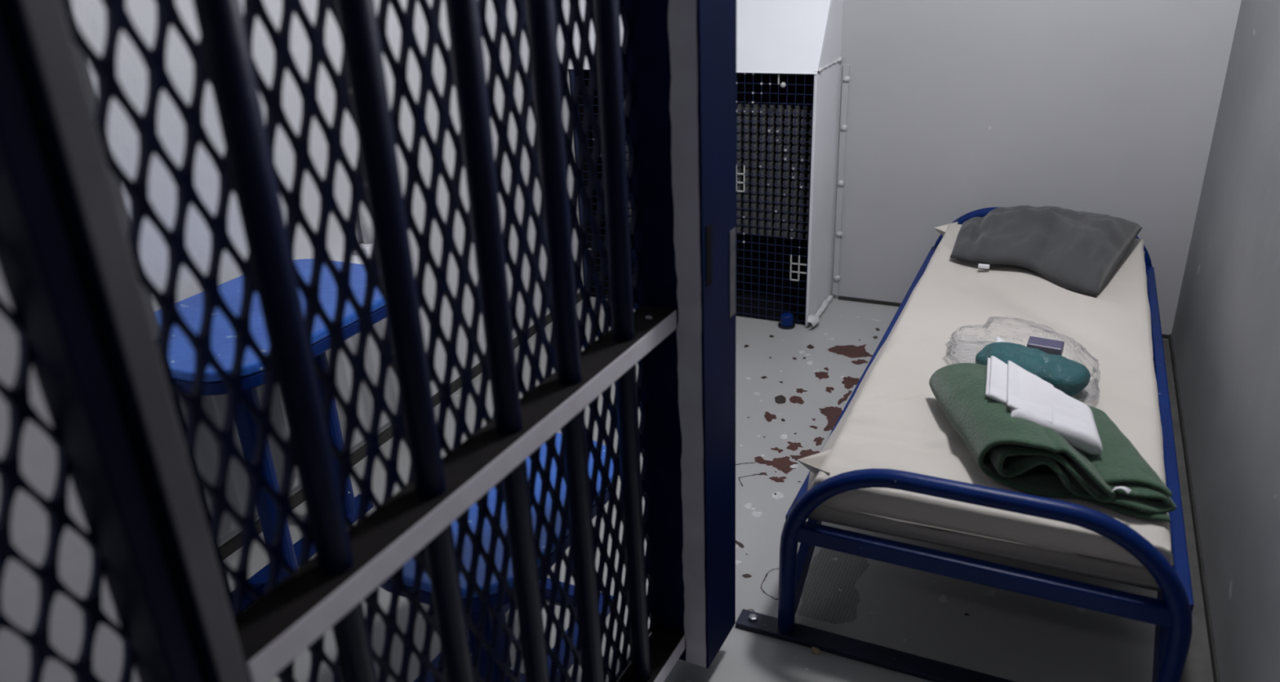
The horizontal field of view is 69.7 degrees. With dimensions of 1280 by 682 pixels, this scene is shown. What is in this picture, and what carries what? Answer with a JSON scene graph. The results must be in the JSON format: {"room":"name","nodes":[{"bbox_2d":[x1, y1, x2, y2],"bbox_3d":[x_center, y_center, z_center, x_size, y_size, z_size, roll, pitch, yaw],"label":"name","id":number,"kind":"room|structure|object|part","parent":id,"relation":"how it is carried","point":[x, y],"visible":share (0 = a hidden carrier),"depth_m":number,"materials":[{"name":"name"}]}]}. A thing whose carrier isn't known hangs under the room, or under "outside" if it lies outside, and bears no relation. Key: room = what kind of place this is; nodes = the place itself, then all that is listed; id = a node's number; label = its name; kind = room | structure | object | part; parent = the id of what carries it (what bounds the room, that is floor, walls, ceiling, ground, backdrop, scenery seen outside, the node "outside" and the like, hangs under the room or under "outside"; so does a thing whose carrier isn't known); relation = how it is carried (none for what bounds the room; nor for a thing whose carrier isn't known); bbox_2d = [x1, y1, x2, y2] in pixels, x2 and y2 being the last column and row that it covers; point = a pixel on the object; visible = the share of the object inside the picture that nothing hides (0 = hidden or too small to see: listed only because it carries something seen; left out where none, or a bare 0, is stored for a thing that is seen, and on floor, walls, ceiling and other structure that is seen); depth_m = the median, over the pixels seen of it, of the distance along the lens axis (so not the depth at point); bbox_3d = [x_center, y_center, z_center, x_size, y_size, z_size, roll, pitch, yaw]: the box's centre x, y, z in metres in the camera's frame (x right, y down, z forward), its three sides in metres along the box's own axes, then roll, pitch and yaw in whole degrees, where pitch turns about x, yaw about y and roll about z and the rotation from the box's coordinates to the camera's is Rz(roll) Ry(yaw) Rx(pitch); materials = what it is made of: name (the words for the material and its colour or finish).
{"room":"prison interior","nodes":[
{"label":"prison interior","id":0,"kind":"room"},
{"bbox_2d":[0,13,203,681],"bbox_3d":[-0.564,-0.008,0.447,0.068,2.700,0.546,10,27,25],"label":"partition","id":1,"kind":"object","parent":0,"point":[51,318],"visible":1,"depth_m":0.72,"materials":[{"name":"blue paint"}]},
{"bbox_3d":[-0.575,0.236,0.577,0.010,2.050,0.486,10,27,25],"label":"panel","id":2,"kind":"part","parent":1,"relation":"part of","materials":[{"name":"blue paint"}]},
{"bbox_2d":[0,0,736,681],"bbox_3d":[-0.143,-0.065,1.240,0.134,1.990,1.148,10,27,25],"label":"door","id":3,"kind":"structure","parent":1,"relation":"attached to","point":[676,60],"depth_m":1.15,"materials":[{"name":"blue paint"}]},
{"bbox_3d":[-0.182,0.136,1.279,0.068,0.038,0.963,10,27,25],"label":"rail","id":4,"kind":"part","parent":3,"relation":"part of","materials":[{"name":"grey metal"}]},
{"bbox_3d":[-0.203,0.470,1.448,0.010,0.710,0.970,10,27,25],"label":"panel","id":5,"kind":"part","parent":3,"relation":"part of","materials":[{"name":"blue paint"}]},
{"bbox_3d":[-0.152,0.815,1.578,0.068,0.040,0.963,10,27,25],"label":"rail","id":6,"kind":"part","parent":3,"relation":"part of","materials":[{"name":"grey metal"}]},
{"bbox_3d":[0.173,-0.127,1.720,0.002,0.170,0.028,10,27,25],"label":"rub plate","id":7,"kind":"part","parent":3,"relation":"part of","materials":[{"name":"metal"}]},
{"bbox_2d":[0,4,233,681],"bbox_3d":[-1.056,-0.301,1.097,1.025,2.750,0.140,9,26,24],"label":"wall","id":8,"kind":"structure","parent":0,"point":[20,597],"depth_m":1.08,"materials":[{"name":"paint"}]},
{"bbox_2d":[178,254,398,541],"bbox_3d":[-1.065,0.254,2.447,0.075,0.648,1.430,9,26,24],"label":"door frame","id":9,"kind":"structure","parent":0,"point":[206,448],"depth_m":2.54,"materials":[{"name":"grey paint"}]},
{"bbox_2d":[71,0,583,546],"bbox_3d":[-1.495,-0.441,1.458,0.100,2.750,6.270,9,26,24],"label":"wall","id":10,"kind":"structure","parent":0,"point":[90,15],"depth_m":2.52,"materials":[{"name":"paint"}]},
{"bbox_2d":[353,202,373,255],"bbox_3d":[-0.828,-0.350,2.800,0.055,0.152,0.110,9,26,24],"label":"pipe stub","id":11,"kind":"object","parent":10,"relation":"attached to","point":[364,218],"visible":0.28,"depth_m":2.79,"materials":[{"name":"white paint"}]},
{"bbox_2d":[219,292,582,559],"bbox_3d":[-0.843,0.314,3.048,0.012,0.035,2.780,9,26,24],"label":"baseboard","id":12,"kind":"structure","parent":10,"relation":"attached to","point":[233,544],"depth_m":2.95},
{"bbox_2d":[568,69,813,324],"bbox_3d":[0.266,-0.666,3.936,1.036,1.022,0.333,9,26,24],"label":"wall","id":13,"kind":"structure","parent":0,"point":[740,77],"depth_m":4.06,"materials":[{"name":"black"}]},
{"bbox_2d":[623,99,812,315],"bbox_3d":[0.270,-0.569,3.891,0.946,0.870,0.060,9,26,24],"label":"radiator","id":14,"kind":"object","parent":13,"relation":"attached to","point":[740,107],"visible":0.29,"depth_m":3.68,"materials":[{"name":"grey metal"}]},
{"bbox_2d":[224,297,1213,681],"bbox_3d":[-0.319,0.986,1.515,2.575,0.001,6.270,9,26,24],"label":"floor","id":15,"kind":"structure","parent":0,"point":[793,386],"depth_m":2.27,"materials":[{"name":"grey paint"}]},
{"bbox_2d":[155,258,386,610],"bbox_3d":[-0.873,0.280,2.242,0.465,0.750,0.735,9,26,24],"label":"table","id":16,"kind":"object","parent":15,"relation":"on","point":[181,353],"visible":0.21,"depth_m":2.12,"materials":[{"name":"blue metal"}]},
{"bbox_3d":[-0.896,0.318,2.183,0.060,0.670,0.060,9,26,24],"label":"leg","id":17,"kind":"part","parent":16,"relation":"part of","materials":[{"name":"blue metal"}]},
{"bbox_3d":[-0.850,0.180,2.491,0.052,0.670,0.052,9,26,24],"label":"leg","id":18,"kind":"part","parent":16,"relation":"part of","materials":[{"name":"blue metal"}]},
{"bbox_2d":[379,432,613,681],"bbox_3d":[-0.299,0.544,1.957,0.365,0.450,0.650,9,26,24],"label":"stool","id":19,"kind":"object","parent":15,"relation":"on","point":[409,566],"visible":0.11,"depth_m":1.87,"materials":[{"name":"blue metal"}]},
{"bbox_3d":[-0.330,0.560,1.950,0.060,0.370,0.060,9,26,24],"label":"leg","id":20,"kind":"part","parent":19,"relation":"part of","materials":[{"name":"blue metal"}]},
{"bbox_3d":[-0.291,0.334,1.904,0.365,0.022,0.570,9,26,24],"label":"seat","id":21,"kind":"part","parent":19,"relation":"part of","materials":[{"name":"blue metal"}]},
{"bbox_2d":[568,0,843,329],"bbox_3d":[0.273,-0.900,3.797,1.096,1.560,0.380,9,26,24],"label":"radiator cover","id":22,"kind":"object","parent":15,"relation":"on","point":[804,37],"visible":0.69,"depth_m":3.53,"materials":[{"name":"white metal"}]},
{"bbox_3d":[-0.257,-0.665,3.998,0.020,1.004,0.012,9,26,24],"label":"grille frame","id":23,"kind":"part","parent":22,"relation":"part of","materials":[{"name":"white metal"}]},
{"bbox_2d":[577,70,813,324],"bbox_3d":[0.199,-0.596,3.795,1.028,1.004,0.005,9,26,24],"label":"grille","id":24,"kind":"object","parent":22,"relation":"attached to","point":[807,313],"depth_m":3.64,"materials":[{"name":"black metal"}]},
{"bbox_2d":[568,0,843,74],"bbox_3d":[0.237,-1.369,3.613,1.050,0.550,0.354,9,26,24],"label":"radiator cover top","id":25,"kind":"object","parent":22,"relation":"attached to","point":[804,37],"depth_m":3.46,"materials":[{"name":"grey paint"}]},
{"bbox_3d":[0.663,-0.526,3.590,0.004,1.004,0.012,9,26,24],"label":"grille frame","id":26,"kind":"part","parent":22,"relation":"part of","materials":[{"name":"white metal"}]},
{"bbox_3d":[0.739,-0.591,3.719,0.012,1.022,0.350,9,26,24],"label":"panel","id":27,"kind":"part","parent":22,"relation":"part of","materials":[{"name":"grey paint"}]},
{"bbox_2d":[777,312,795,329],"bbox_3d":[0.604,-0.086,3.785,0.068,0.055,0.070,9,26,24],"label":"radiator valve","id":28,"kind":"object","parent":15,"relation":"on","point":[786,322],"visible":1,"depth_m":3.77,"materials":[{"name":"blue plastic"}]},
{"bbox_2d":[811,647,819,655],"bbox_3d":[0.398,0.700,2.083,0.018,0.007,0.023,0,24,7],"label":"flake","id":29,"kind":"object","parent":15,"relation":"on","point":[815,651],"visible":1,"depth_m":2.08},
{"bbox_2d":[735,207,1194,681],"bbox_3d":[1.081,0.116,2.740,0.936,0.490,2.094,9,26,24],"label":"bed","id":30,"kind":"object","parent":15,"relation":"on","point":[1171,613],"visible":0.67,"depth_m":1.89,"materials":[{"name":"blue metal"}]},
{"bbox_3d":[0.759,0.024,2.862,0.028,0.043,2.010,9,26,24],"label":"rail","id":31,"kind":"part","parent":30,"relation":"part of","materials":[{"name":"blue metal"}]},
{"bbox_3d":[0.659,0.723,1.997,0.936,0.014,0.054,9,26,24],"label":"foot plate","id":32,"kind":"part","parent":30,"relation":"part of","materials":[{"name":"metal"}]},
{"bbox_2d":[796,222,1172,592],"bbox_3d":[1.089,-0.001,2.677,0.765,0.142,2.013,9,26,24],"label":"mattress","id":33,"kind":"object","parent":30,"relation":"on","point":[894,420],"visible":0.7,"depth_m":2.22,"materials":[{"name":"beige fabric"}]},
{"bbox_2d":[950,205,1142,297],"bbox_3d":[1.361,-0.378,3.162,0.556,0.156,0.692,15,29,34],"label":"pillow","id":34,"kind":"object","parent":33,"relation":"on","point":[1079,251],"visible":1,"depth_m":3.05,"materials":[{"name":"grey fabric"}]},
{"bbox_2d":[928,363,1176,522],"bbox_3d":[0.859,0.187,1.979,0.510,0.124,0.400,9,26,24],"label":"blanket","id":35,"kind":"object","parent":33,"relation":"on","point":[1025,455],"visible":0.7,"depth_m":1.86,"materials":[{"name":"green fabric"}]},
{"bbox_2d":[985,355,1102,455],"bbox_3d":[0.831,0.140,1.974,0.179,0.077,0.368,-15,27,-27],"label":"sheet","id":36,"kind":"object","parent":35,"relation":"on","point":[1029,397],"visible":0.98,"depth_m":1.94,"materials":[{"name":"white fabric"}]},
{"bbox_3d":[0.968,0.027,2.337,0.379,0.115,0.380,9,26,24],"label":"plastic bag","id":37,"kind":"object","parent":33,"relation":"on","visible":0},
{"bbox_2d":[995,336,1026,346],"bbox_3d":[0.982,0.016,2.437,0.078,0.032,0.058,9,26,24],"label":"paper packet","id":38,"kind":"object","parent":37,"relation":"in","point":[997,339],"visible":0.17,"depth_m":2.44,"materials":[{"name":"white paper"}]},
{"bbox_2d":[975,342,1090,396],"bbox_3d":[0.979,0.070,2.300,0.144,0.072,0.271,-23,31,-38],"label":"pouch","id":39,"kind":"object","parent":37,"relation":"in","point":[1070,377],"visible":0.67,"depth_m":2.25,"materials":[{"name":"teal plastic"}]},
{"bbox_2d":[1026,336,1064,355],"bbox_3d":[1.045,0.017,2.372,0.084,0.038,0.044,12,27,29],"label":"soap box","id":40,"kind":"object","parent":37,"relation":"in","point":[1048,346],"visible":0.74,"depth_m":2.36,"materials":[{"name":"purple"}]},
{"bbox_3d":[0.674,0.504,1.888,0.799,0.478,0.039,9,26,24],"label":"footboard","id":41,"kind":"part","parent":30,"relation":"part of","materials":[{"name":"blue metal"}]},
{"bbox_3d":[1.536,-0.274,3.565,0.799,0.478,0.039,9,26,24],"label":"headboard","id":42,"kind":"part","parent":30,"relation":"part of","materials":[{"name":"blue metal"}]},
{"bbox_3d":[1.448,0.128,2.556,0.028,0.043,2.010,9,26,24],"label":"rail","id":43,"kind":"part","parent":30,"relation":"part of","materials":[{"name":"blue metal"}]},
{"bbox_2d":[829,0,1241,335],"bbox_3d":[0.929,-1.447,3.497,2.375,2.750,0.100,9,26,24],"label":"wall","id":44,"kind":"structure","parent":0,"point":[956,108],"depth_m":3.45,"materials":[{"name":"grey paint"}]},
{"bbox_2d":[831,64,850,295],"bbox_3d":[0.841,-0.648,3.839,0.035,0.980,0.022,9,26,24],"label":"strip","id":45,"kind":"object","parent":44,"relation":"attached to","point":[846,68],"visible":1,"depth_m":3.82,"materials":[{"name":"grey paint"}]},
{"bbox_2d":[838,296,1168,339],"bbox_3d":[1.455,-0.102,3.786,1.285,0.016,0.006,9,26,24],"label":"baseboard","id":46,"kind":"structure","parent":44,"relation":"attached to","point":[841,298],"depth_m":3.98,"materials":[{"name":"grey paint"}]},
{"bbox_2d":[1171,0,1279,681],"bbox_3d":[0.746,-0.101,0.464,0.100,2.750,6.270,9,26,24],"label":"wall","id":47,"kind":"structure","parent":0,"point":[1225,333],"depth_m":2.27,"materials":[{"name":"grey paint"}]},
{"bbox_2d":[1168,334,1220,681],"bbox_3d":[1.343,0.606,2.184,0.006,0.022,3.264,9,26,24],"label":"baseboard","id":48,"kind":"structure","parent":47,"relation":"attached to","point":[1199,554],"depth_m":2.40,"materials":[{"name":"grey paint"}]}
]}

